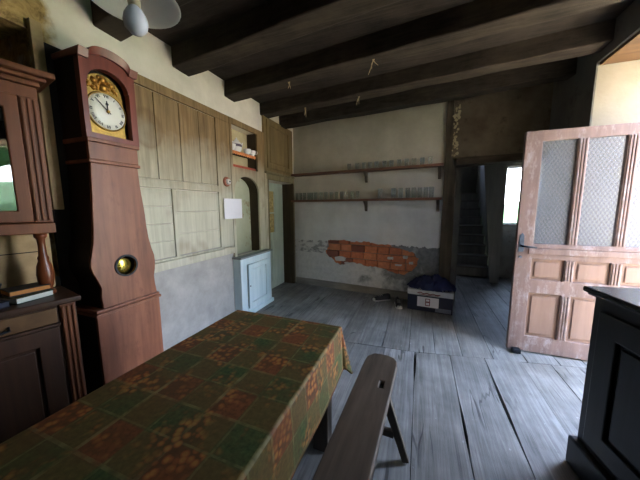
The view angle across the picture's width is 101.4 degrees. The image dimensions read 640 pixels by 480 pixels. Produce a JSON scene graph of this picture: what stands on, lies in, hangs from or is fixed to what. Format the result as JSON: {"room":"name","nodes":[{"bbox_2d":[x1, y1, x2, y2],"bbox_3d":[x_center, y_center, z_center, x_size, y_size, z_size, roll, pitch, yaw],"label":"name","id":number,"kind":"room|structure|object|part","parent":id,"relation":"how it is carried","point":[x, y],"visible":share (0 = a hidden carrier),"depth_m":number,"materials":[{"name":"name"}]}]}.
{"room":"traditional dwelling","nodes":[
{"label":"traditional dwelling","id":0,"kind":"room"},
{"bbox_2d":[0,0,292,350],"bbox_3d":[-1.786,-0.296,2.208,0.480,3.050,6.300,2,8,21],"label":"wall","id":1,"kind":"structure","parent":0,"point":[195,296],"depth_m":2.46,"materials":[{"name":"white paint"}]},
{"bbox_2d":[26,18,63,209],"bbox_3d":[-1.707,-0.754,1.634,0.033,1.119,0.056,2,8,21],"label":"trim","id":2,"kind":"structure","parent":1,"relation":"attached to","point":[34,28],"depth_m":1.63,"materials":[{"name":"brown wood"}]},
{"bbox_2d":[44,42,81,305],"bbox_3d":[-1.627,-0.016,1.943,0.022,2.460,0.394,2,8,21],"label":"trim","id":3,"kind":"structure","parent":1,"relation":"attached to","point":[49,49],"depth_m":1.70,"materials":[{"name":"beige wood"}]},
{"bbox_2d":[52,210,76,305],"bbox_3d":[-1.705,0.516,1.797,0.025,1.440,0.058,2,8,21],"label":"trim","id":4,"kind":"structure","parent":1,"relation":"attached to","point":[61,236],"depth_m":1.73,"materials":[{"name":"black wood"}]},
{"bbox_2d":[134,74,234,272],"bbox_3d":[-1.327,-0.585,2.656,0.036,1.663,1.275,2,8,21],"label":"wood paneling","id":5,"kind":"structure","parent":1,"relation":"attached to","point":[187,144],"depth_m":2.58,"materials":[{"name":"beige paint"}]},
{"bbox_2d":[223,177,230,186],"bbox_3d":[-1.100,-0.699,3.140,0.059,0.116,0.116,2,8,21],"label":"light switch","id":6,"kind":"object","parent":1,"relation":"attached to","point":[226,181],"visible":1,"depth_m":3.11,"materials":[{"name":"white"}]},
{"bbox_2d":[224,198,241,218],"bbox_3d":[-1.076,-0.386,3.233,0.027,0.245,0.285,4,8,28],"label":"sign","id":7,"kind":"object","parent":1,"relation":"attached to","point":[232,207],"visible":1,"depth_m":3.22,"materials":[{"name":"paper"}]},
{"bbox_2d":[232,129,247,166],"bbox_3d":[-1.158,-0.654,3.621,0.030,1.900,0.850,2,8,21],"label":"niche","id":8,"kind":"object","parent":1,"relation":"attached to","point":[242,138],"visible":0.07,"depth_m":3.65,"materials":[{"name":"beige paint"}]},
{"bbox_2d":[235,178,251,253],"bbox_3d":[-1.141,-0.339,3.649,0.007,1.069,0.568,2,8,21],"label":"lining","id":9,"kind":"object","parent":1,"relation":"attached to","point":[243,225],"visible":0.29,"depth_m":3.76,"materials":[{"name":"beige paint"}]},
{"bbox_2d":[232,150,255,159],"bbox_3d":[-1.081,-1.135,3.513,0.141,0.048,0.545,2,8,21],"label":"niche shelf","id":10,"kind":"object","parent":1,"relation":"attached to","point":[236,153],"visible":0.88,"depth_m":3.52,"materials":[{"name":"orange wood"}]},
{"bbox_2d":[232,138,242,151],"bbox_3d":[-1.097,-1.252,3.461,0.225,0.196,0.138,-6,9,-40],"label":"teapot","id":11,"kind":"object","parent":10,"relation":"on","point":[238,147],"visible":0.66,"depth_m":3.42,"materials":[{"name":"white ceramic"}]},
{"bbox_2d":[243,149,252,154],"bbox_3d":[-0.998,-1.207,3.601,0.104,0.072,0.114,1,7,11],"label":"teacup","id":12,"kind":"object","parent":10,"relation":"on","point":[246,151],"visible":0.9,"depth_m":3.56,"materials":[{"name":"white ceramic"}]},
{"bbox_2d":[233,164,255,170],"bbox_3d":[-1.081,-0.964,3.535,0.141,0.048,0.545,2,8,21],"label":"niche shelf","id":13,"kind":"object","parent":1,"relation":"attached to","point":[234,165],"visible":0.59,"depth_m":3.50,"materials":[{"name":"red wood"}]},
{"bbox_2d":[228,116,268,256],"bbox_3d":[-0.955,-0.277,3.685,0.032,2.535,0.815,2,8,21],"label":"trim","id":14,"kind":"structure","parent":1,"relation":"attached to","point":[259,177],"depth_m":3.77,"materials":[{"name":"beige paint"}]},
{"bbox_2d":[241,177,259,250],"bbox_3d":[-1.071,-0.337,3.623,0.138,1.066,0.567,2,8,21],"label":"niche reveal","id":15,"kind":"object","parent":1,"relation":"attached to","point":[253,193],"visible":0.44,"depth_m":3.87,"materials":[{"name":"brown wood"}]},
{"bbox_2d":[247,134,256,170],"bbox_3d":[-0.982,-1.237,3.766,0.140,0.536,0.014,2,8,21],"label":"niche cheek","id":16,"kind":"object","parent":1,"relation":"attached to","point":[251,139],"visible":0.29,"depth_m":3.75,"materials":[{"name":"brown wood"}]},
{"bbox_2d":[269,183,283,288],"bbox_3d":[-0.853,-0.055,4.575,0.047,1.850,0.835,2,8,21],"label":"door","id":17,"kind":"structure","parent":1,"relation":"in","point":[275,190],"depth_m":4.72,"materials":[{"name":"green wood"}]},
{"bbox_2d":[269,191,273,232],"bbox_3d":[-0.874,-0.478,4.492,0.006,0.710,0.301,2,8,21],"label":"curtain","id":18,"kind":"object","parent":17,"relation":"hanging from","point":[271,193],"depth_m":4.57,"materials":[{"name":"yellow fabric"}]},
{"bbox_3d":[-0.842,0.126,4.575,0.012,1.210,0.600,2,8,21],"label":"moulding","id":19,"kind":"part","parent":17,"relation":"part of","materials":[{"name":"wood"}]},
{"bbox_2d":[262,116,294,178],"bbox_3d":[-0.658,-1.463,4.285,0.068,0.825,0.940,2,8,21],"label":"upper cabinet","id":20,"kind":"object","parent":1,"relation":"attached to","point":[277,139],"visible":0.98,"depth_m":4.18,"materials":[{"name":"brown wood"}]},
{"bbox_3d":[-0.659,-1.482,4.251,0.019,0.700,0.740,2,8,21],"label":"door","id":21,"kind":"part","parent":20,"relation":"part of","materials":[{"name":"brown wood"}]},
{"bbox_3d":[-0.662,-1.482,4.252,0.013,0.520,0.560,2,8,21],"label":"door panel","id":22,"kind":"part","parent":20,"relation":"part of","materials":[{"name":"brown wood"}]},
{"bbox_2d":[267,174,295,284],"bbox_3d":[-0.646,-0.106,4.514,0.038,1.985,0.940,2,8,21],"label":"trim","id":23,"kind":"structure","parent":1,"relation":"attached to","point":[269,176],"depth_m":4.25,"materials":[{"name":"beige wood"}]},
{"bbox_2d":[281,184,294,282],"bbox_3d":[-0.607,-0.103,4.947,0.252,1.869,0.030,2,8,21],"label":"trim","id":24,"kind":"structure","parent":1,"relation":"attached to","point":[287,189],"depth_m":4.92,"materials":[{"name":"brown wood"}]},
{"bbox_2d":[148,0,634,102],"bbox_3d":[0.189,-1.697,1.301,4.800,0.080,6.850,2,8,21],"label":"ceiling","id":25,"kind":"structure","parent":0,"point":[198,16],"depth_m":2.24,"materials":[{"name":"brown wood"}]},
{"bbox_2d":[92,0,180,36],"bbox_3d":[-0.617,-1.137,0.824,0.276,0.903,0.276,2,8,21],"label":"pendant lamp","id":26,"kind":"object","parent":25,"relation":"hanging from","point":[137,16],"visible":1,"depth_m":0.91,"materials":[{"name":"glass"}]},
{"bbox_2d":[127,0,140,8],"bbox_3d":[-0.616,-0.818,0.864,0.038,0.087,0.038,2,8,21],"label":"socket","id":27,"kind":"object","parent":26,"relation":"attached to","point":[135,3],"depth_m":0.86,"materials":[{"name":"beige plastic"}]},
{"bbox_3d":[-0.615,-0.731,0.875,0.072,0.085,0.072,2,8,21],"label":"bulb","id":28,"kind":"part","parent":26,"relation":"part of","materials":[{"name":"white glass"}]},
{"bbox_2d":[91,0,194,40],"bbox_3d":[0.011,-1.526,1.104,3.769,0.208,0.199,4,8,28],"label":"ceiling beam","id":29,"kind":"structure","parent":25,"relation":"attached to","point":[104,21],"depth_m":1.84,"materials":[{"name":"brown wood"}]},
{"bbox_2d":[171,0,400,75],"bbox_3d":[0.240,-1.612,1.701,3.770,0.189,0.214,4,8,28],"label":"ceiling beam","id":30,"kind":"structure","parent":25,"relation":"attached to","point":[264,26],"depth_m":2.00,"materials":[{"name":"brown wood"}]},
{"bbox_2d":[224,0,625,101],"bbox_3d":[0.489,-1.647,2.359,3.768,0.288,0.192,4,8,28],"label":"ceiling beam","id":31,"kind":"structure","parent":25,"relation":"attached to","point":[477,19],"depth_m":2.15,"materials":[{"name":"brown wood"}]},
{"bbox_2d":[279,56,577,128],"bbox_3d":[0.944,-1.855,3.542,3.766,0.176,0.183,4,8,28],"label":"ceiling beam","id":32,"kind":"structure","parent":25,"relation":"attached to","point":[564,69],"depth_m":3.16,"materials":[{"name":"brown wood"}]},
{"bbox_2d":[260,18,616,117],"bbox_3d":[0.751,-1.739,3.042,3.768,0.278,0.192,4,8,28],"label":"ceiling beam","id":33,"kind":"structure","parent":25,"relation":"attached to","point":[594,37],"depth_m":2.61,"materials":[{"name":"brown wood"}]},
{"bbox_2d":[255,275,586,479],"bbox_3d":[0.571,1.165,2.438,5.038,0.032,8.050,2,8,21],"label":"floor","id":34,"kind":"structure","parent":0,"point":[541,395],"depth_m":2.12,"materials":[{"name":"grey wood"}]},
{"bbox_2d":[0,58,86,443],"bbox_3d":[-1.869,0.208,1.061,0.382,2.238,1.298,4,9,33],"label":"dresser","id":35,"kind":"object","parent":34,"relation":"on","point":[42,374],"visible":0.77,"depth_m":1.40,"materials":[{"name":"brown wood"}]},
{"bbox_2d":[0,300,9,308],"bbox_3d":[-1.653,0.331,1.317,0.108,0.028,0.090,2,7,16],"label":"book","id":36,"kind":"object","parent":35,"relation":"on","point":[3,303],"visible":1,"depth_m":1.33,"materials":[{"name":"blue fabric"}]},
{"bbox_3d":[-1.560,0.450,1.250,0.036,0.027,0.112,4,9,33],"label":"handle","id":37,"kind":"part","parent":35,"relation":"part of","materials":[{"name":"metal"}]},
{"bbox_3d":[-1.689,-0.389,1.180,0.004,0.518,0.380,4,9,33],"label":"pane","id":38,"kind":"part","parent":35,"relation":"part of","materials":[{"name":"clear glass"}]},
{"bbox_3d":[-1.689,-0.393,1.177,0.021,0.650,0.495,4,9,33],"label":"glass door","id":39,"kind":"part","parent":35,"relation":"part of","materials":[{"name":"brown wood"}]},
{"bbox_3d":[-1.582,0.844,1.315,0.008,0.480,0.255,4,9,32],"label":"door panel","id":40,"kind":"part","parent":35,"relation":"part of","materials":[{"name":"brown wood"}]},
{"bbox_2d":[0,289,54,304],"bbox_3d":[-1.619,0.310,1.451,0.128,0.034,0.165,1,7,12],"label":"book","id":41,"kind":"object","parent":35,"relation":"on","point":[17,300],"visible":0.7,"depth_m":1.41,"materials":[{"name":"white paper"}]},
{"bbox_2d":[0,282,51,297],"bbox_3d":[-1.651,0.275,1.472,0.128,0.030,0.165,3,8,25],"label":"book","id":42,"kind":"object","parent":41,"relation":"on","point":[24,289],"visible":0.84,"depth_m":1.44,"materials":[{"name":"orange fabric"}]},
{"bbox_3d":[-1.905,-0.795,0.955,0.305,0.074,1.298,4,9,33],"label":"cornice","id":43,"kind":"part","parent":35,"relation":"part of","materials":[{"name":"brown wood"}]},
{"bbox_3d":[-1.828,-0.008,1.005,0.022,0.056,1.175,4,9,33],"label":"rail","id":44,"kind":"part","parent":35,"relation":"part of","materials":[{"name":"brown wood"}]},
{"bbox_3d":[-2.025,0.186,1.155,0.015,0.358,1.210,4,9,33],"label":"panel","id":45,"kind":"part","parent":35,"relation":"part of","materials":[{"name":"brown wood"}]},
{"bbox_3d":[-1.581,0.438,1.262,0.017,0.084,0.455,4,9,33],"label":"drawer","id":46,"kind":"part","parent":35,"relation":"part of","materials":[{"name":"brown wood"}]},
{"bbox_3d":[-1.749,0.525,1.005,0.021,0.015,1.105,4,9,33],"label":"moulding","id":47,"kind":"part","parent":35,"relation":"part of","materials":[{"name":"brown wood"}]},
{"bbox_3d":[-1.579,0.844,1.313,0.017,0.690,0.455,4,9,33],"label":"door","id":48,"kind":"part","parent":35,"relation":"part of","materials":[{"name":"brown wood"}]},
{"bbox_2d":[51,44,163,393],"bbox_3d":[-1.482,-0.009,1.894,0.284,2.456,0.460,2,8,21],"label":"clock","id":49,"kind":"object","parent":34,"relation":"on","point":[111,258],"visible":0.98,"depth_m":1.77,"materials":[{"name":"red wood"}]},
{"bbox_3d":[-1.487,-1.177,1.746,0.284,0.101,0.352,2,8,21],"label":"hood cornice","id":50,"kind":"part","parent":49,"relation":"part of","materials":[{"name":"red wood"}]},
{"bbox_3d":[-1.497,-0.590,1.819,0.256,0.156,0.328,2,8,21],"label":"neck moulding","id":51,"kind":"part","parent":49,"relation":"part of","materials":[{"name":"brown wood"}]},
{"bbox_2d":[73,55,139,146],"bbox_3d":[-1.406,-0.930,1.746,0.046,0.536,0.330,2,8,21],"label":"hood","id":52,"kind":"object","parent":49,"relation":"attached to","point":[102,117],"depth_m":1.72,"materials":[{"name":"red wood"}]},
{"bbox_3d":[-1.438,-0.891,1.747,0.008,0.392,0.236,2,8,21],"label":"brass plate","id":53,"kind":"part","parent":49,"relation":"part of","materials":[{"name":"gold metal"}]},
{"bbox_3d":[-1.488,0.458,1.956,0.260,0.043,0.460,2,8,21],"label":"moulding","id":54,"kind":"part","parent":49,"relation":"part of","materials":[{"name":"brown wood"}]},
{"bbox_2d":[232,249,273,311],"bbox_3d":[-0.919,0.585,3.718,0.142,0.815,0.765,2,8,21],"label":"base cabinet","id":55,"kind":"object","parent":34,"relation":"on","point":[258,290],"visible":0.89,"depth_m":3.58,"materials":[{"name":"blue paint"}]},
{"bbox_3d":[-0.866,0.601,3.729,0.025,0.600,0.491,2,8,21],"label":"door","id":56,"kind":"part","parent":55,"relation":"part of","materials":[{"name":"blue paint"}]},
{"bbox_3d":[-0.867,0.601,3.732,0.013,0.450,0.345,2,8,21],"label":"door panel","id":57,"kind":"part","parent":55,"relation":"part of","materials":[{"name":"blue paint"}]},
{"bbox_2d":[313,398,331,451],"bbox_3d":[-0.564,0.984,0.800,0.710,0.752,1.930,2,8,21],"label":"dining table","id":58,"kind":"object","parent":34,"relation":"on","point":[323,433],"visible":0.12,"depth_m":1.55,"materials":[{"name":"brown wood"}]},
{"bbox_2d":[0,310,353,479],"bbox_3d":[-0.566,0.762,0.772,0.865,0.318,2.087,2,8,21],"label":"tablecloth","id":59,"kind":"object","parent":58,"relation":"on","point":[244,396],"visible":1,"depth_m":0.91,"materials":[{"name":"green fabric"}]},
{"bbox_2d":[312,353,408,479],"bbox_3d":[0.055,1.111,0.931,0.405,0.459,1.900,3,8,23],"label":"bench","id":60,"kind":"object","parent":34,"relation":"on","point":[351,451],"visible":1,"depth_m":1.22,"materials":[{"name":"brown wood"}]},
{"bbox_3d":[0.424,1.062,1.481,0.171,0.416,0.042,1,7,12],"label":"leg","id":61,"kind":"part","parent":60,"relation":"part of","materials":[{"name":"brown wood"}]},
{"bbox_2d":[372,293,390,301],"bbox_3d":[0.953,0.886,4.077,0.282,0.106,0.098,-1,7,-9],"label":"shoe","id":62,"kind":"object","parent":34,"relation":"on","point":[383,297],"visible":1,"depth_m":4.05,"materials":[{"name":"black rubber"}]},
{"bbox_2d":[394,296,401,308],"bbox_3d":[1.148,0.915,3.840,0.098,0.106,0.282,1,7,9],"label":"shoe","id":63,"kind":"object","parent":34,"relation":"on","point":[397,302],"visible":1,"depth_m":3.79,"materials":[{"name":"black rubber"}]},
{"bbox_2d":[407,287,453,314],"bbox_3d":[1.581,0.826,3.761,0.583,0.300,0.376,3,8,26],"label":"cardboard box","id":64,"kind":"object","parent":34,"relation":"on","point":[418,299],"visible":0.84,"depth_m":3.59,"materials":[{"name":"cardboard"}]},
{"bbox_3d":[1.582,0.714,3.750,0.583,0.074,0.368,3,8,26],"label":"lid","id":65,"kind":"part","parent":64,"relation":"part of","materials":[{"name":"white cardboard"}]},
{"bbox_2d":[407,274,455,292],"bbox_3d":[1.575,0.572,3.715,0.661,0.204,0.430,3,8,26],"label":"jacket","id":66,"kind":"object","parent":64,"relation":"on","point":[436,283],"visible":1,"depth_m":3.60,"materials":[{"name":"blue fabric"}]},
{"bbox_2d":[456,193,488,276],"bbox_3d":[3.462,-0.269,6.389,0.830,1.800,2.110,2,8,21],"label":"staircase","id":67,"kind":"structure","parent":34,"relation":"on","point":[472,259],"depth_m":5.99,"materials":[{"name":"brown wood"}]},
{"bbox_2d":[511,346,520,353],"bbox_3d":[1.953,1.098,2.612,0.070,0.042,0.060,2,8,21],"label":"wedge","id":68,"kind":"object","parent":34,"relation":"on","point":[517,350],"visible":1,"depth_m":2.59,"materials":[{"name":"metal"}]},
{"bbox_2d":[565,286,639,479],"bbox_3d":[1.491,0.815,0.954,0.385,1.030,0.960,1,7,12],"label":"sideboard","id":69,"kind":"object","parent":34,"relation":"on","point":[606,446],"visible":1,"depth_m":1.25,"materials":[{"name":"black wood"}]},
{"bbox_3d":[1.333,0.761,0.980,0.019,0.721,0.780,1,7,12],"label":"door","id":70,"kind":"part","parent":69,"relation":"part of","materials":[{"name":"black wood"}]},
{"bbox_3d":[1.495,0.340,0.894,0.362,0.013,0.933,1,7,12],"label":"moulding","id":71,"kind":"part","parent":69,"relation":"part of","materials":[{"name":"black wood"}]},
{"bbox_3d":[1.337,0.766,0.980,0.010,0.464,0.520,1,7,12],"label":"door panel","id":72,"kind":"part","parent":69,"relation":"part of","materials":[{"name":"black wood"}]},
{"bbox_2d":[293,82,553,291],"bbox_3d":[1.568,-0.529,3.969,5.300,3.040,0.230,4,8,28],"label":"wall","id":73,"kind":"structure","parent":0,"point":[387,245],"depth_m":4.11,"materials":[{"name":"beige paint"}]},
{"bbox_2d":[296,277,407,299],"bbox_3d":[0.642,0.832,4.498,2.480,0.115,0.028,4,8,28],"label":"baseboard","id":74,"kind":"structure","parent":73,"relation":"attached to","point":[350,287],"depth_m":4.52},
{"bbox_2d":[291,197,441,211],"bbox_3d":[0.609,-0.566,4.261,2.490,0.200,0.158,4,8,28],"label":"wall shelf","id":75,"kind":"object","parent":73,"relation":"attached to","point":[365,201],"visible":1,"depth_m":4.04,"materials":[{"name":"brown wood"}]},
{"bbox_2d":[291,163,443,182],"bbox_3d":[0.607,-1.023,4.204,2.490,0.200,0.158,4,8,28],"label":"wall shelf","id":76,"kind":"object","parent":73,"relation":"attached to","point":[439,165],"visible":0.99,"depth_m":4.02,"materials":[{"name":"brown wood"}]},
{"bbox_2d":[452,104,460,156],"bbox_3d":[1.847,-1.480,3.557,0.105,0.675,0.038,4,8,28],"label":"trim","id":77,"kind":"structure","parent":73,"relation":"attached to","point":[459,107],"depth_m":3.55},
{"bbox_2d":[456,153,522,166],"bbox_3d":[2.914,-1.030,3.179,2.240,0.110,0.250,4,8,28],"label":"trim","id":78,"kind":"structure","parent":73,"relation":"attached to","point":[516,157],"depth_m":3.44,"materials":[{"name":"brown wood"}]},
{"bbox_2d":[382,317,514,479],"bbox_3d":[0.405,1.259,2.567,5.050,0.155,8.250,2,8,21],"label":"subfloor","id":79,"kind":"structure","parent":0,"point":[411,317],"depth_m":1.87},
{"bbox_2d":[450,160,462,301],"bbox_3d":[2.735,-1.071,5.788,0.150,3.650,4.270,2,8,21],"label":"wall","id":80,"kind":"structure","parent":0,"point":[459,170],"depth_m":3.87,"materials":[{"name":"brown wood"}]},
{"bbox_2d":[439,99,455,281],"bbox_3d":[1.867,-0.535,3.807,0.160,2.990,0.275,4,8,28],"label":"trim","id":81,"kind":"structure","parent":80,"relation":"attached to","point":[447,218],"depth_m":3.69,"materials":[{"name":"brown wood"}]},
{"bbox_2d":[461,166,477,192],"bbox_3d":[3.811,-1.274,7.356,1.040,3.650,0.150,2,8,21],"label":"wall","id":82,"kind":"structure","parent":0,"point":[469,176],"depth_m":7.13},
{"bbox_2d":[476,166,487,265],"bbox_3d":[3.870,-1.142,6.110,0.040,3.600,2.850,2,8,21],"label":"wall partition","id":83,"kind":"structure","parent":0,"point":[480,186],"depth_m":6.34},
{"bbox_2d":[484,164,507,282],"bbox_3d":[3.195,-0.406,4.897,0.390,2.449,0.045,2,8,21],"label":"wall","id":84,"kind":"structure","parent":83,"relation":"attached to","point":[495,175],"depth_m":4.84,"materials":[{"name":"grey paint"}]},
{"bbox_2d":[499,162,521,277],"bbox_3d":[4.080,-0.496,5.180,1.060,2.650,0.220,2,8,21],"label":"wall","id":85,"kind":"structure","parent":0,"point":[509,232],"depth_m":5.27,"materials":[{"name":"grey paint"}]},
{"bbox_2d":[503,166,521,225],"bbox_3d":[3.785,-0.860,5.193,0.440,1.170,0.140,2,8,21],"label":"window","id":86,"kind":"structure","parent":85,"relation":"in","point":[513,167],"depth_m":5.19,"materials":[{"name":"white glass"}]},
{"bbox_2d":[549,0,639,129],"bbox_3d":[2.033,-0.096,0.488,0.650,3.050,5.870,2,8,21],"label":"wall","id":87,"kind":"structure","parent":0,"point":[573,98],"depth_m":2.31,"materials":[{"name":"beige paint"}]},
{"bbox_2d":[506,122,639,359],"bbox_3d":[2.434,0.078,2.330,1.146,2.115,0.104,2,8,21],"label":"door","id":88,"kind":"structure","parent":87,"relation":"in","point":[578,226],"depth_m":2.39,"materials":[{"name":"brown paint"}]},
{"bbox_3d":[1.937,0.022,2.517,0.044,0.184,0.005,2,8,21],"label":"lock plate","id":89,"kind":"part","parent":88,"relation":"part of","materials":[{"name":"grey metal"}]},
{"bbox_3d":[1.965,0.064,2.468,0.129,0.024,0.046,6,9,40],"label":"lever","id":90,"kind":"part","parent":88,"relation":"part of","materials":[{"name":"metal"}]},
{"bbox_3d":[2.157,0.734,2.558,0.254,0.444,0.016,2,8,21],"label":"panel","id":91,"kind":"part","parent":88,"relation":"part of","materials":[{"name":"wood"}]},
{"bbox_3d":[2.155,0.282,2.501,0.254,0.204,0.016,2,8,21],"label":"panel","id":92,"kind":"part","parent":88,"relation":"part of","materials":[{"name":"wood"}]},
{"bbox_3d":[2.149,-0.427,2.405,0.258,0.950,0.006,2,8,21],"label":"pane","id":93,"kind":"part","parent":88,"relation":"part of","materials":[{"name":"clear glass"}]},
{"bbox_3d":[2.461,0.747,2.443,0.254,0.444,0.016,2,8,21],"label":"panel","id":94,"kind":"part","parent":88,"relation":"part of","materials":[{"name":"wood"}]},
{"bbox_3d":[2.459,0.295,2.386,0.254,0.204,0.016,2,8,21],"label":"panel","id":95,"kind":"part","parent":88,"relation":"part of","materials":[{"name":"brown wood"}]},
{"bbox_3d":[2.453,-0.414,2.290,0.258,0.950,0.006,2,8,21],"label":"pane","id":96,"kind":"part","parent":88,"relation":"part of","materials":[{"name":"clear glass"}]},
{"bbox_3d":[2.763,0.308,2.272,0.254,0.204,0.016,2,8,21],"label":"panel","id":97,"kind":"part","parent":88,"relation":"part of","materials":[{"name":"wood"}]},
{"bbox_3d":[2.757,-0.401,2.176,0.258,0.950,0.006,2,8,21],"label":"pane","id":98,"kind":"part","parent":88,"relation":"part of","materials":[{"name":"clear glass"}]},
{"bbox_2d":[600,31,639,64],"bbox_3d":[2.531,-1.458,1.628,0.628,0.026,1.198,2,8,21],"label":"trim","id":99,"kind":"structure","parent":87,"relation":"attached to","point":[629,50],"depth_m":2.12,"materials":[{"name":"brown wood"}]},
{"bbox_3d":[4.473,1.879,-1.469,5.449,0.200,80.000,2,8,21],"label":"ground","id":100,"kind":"structure","parent":0,"visible":0},
{"bbox_2d":[503,202,518,222],"bbox_3d":[6.907,-0.394,9.652,3.640,2.021,2.524,2,8,21],"label":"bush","id":101,"kind":"object","parent":100,"relation":"on","point":[510,209],"visible":0.04,"depth_m":8.97,"materials":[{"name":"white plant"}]}
]}

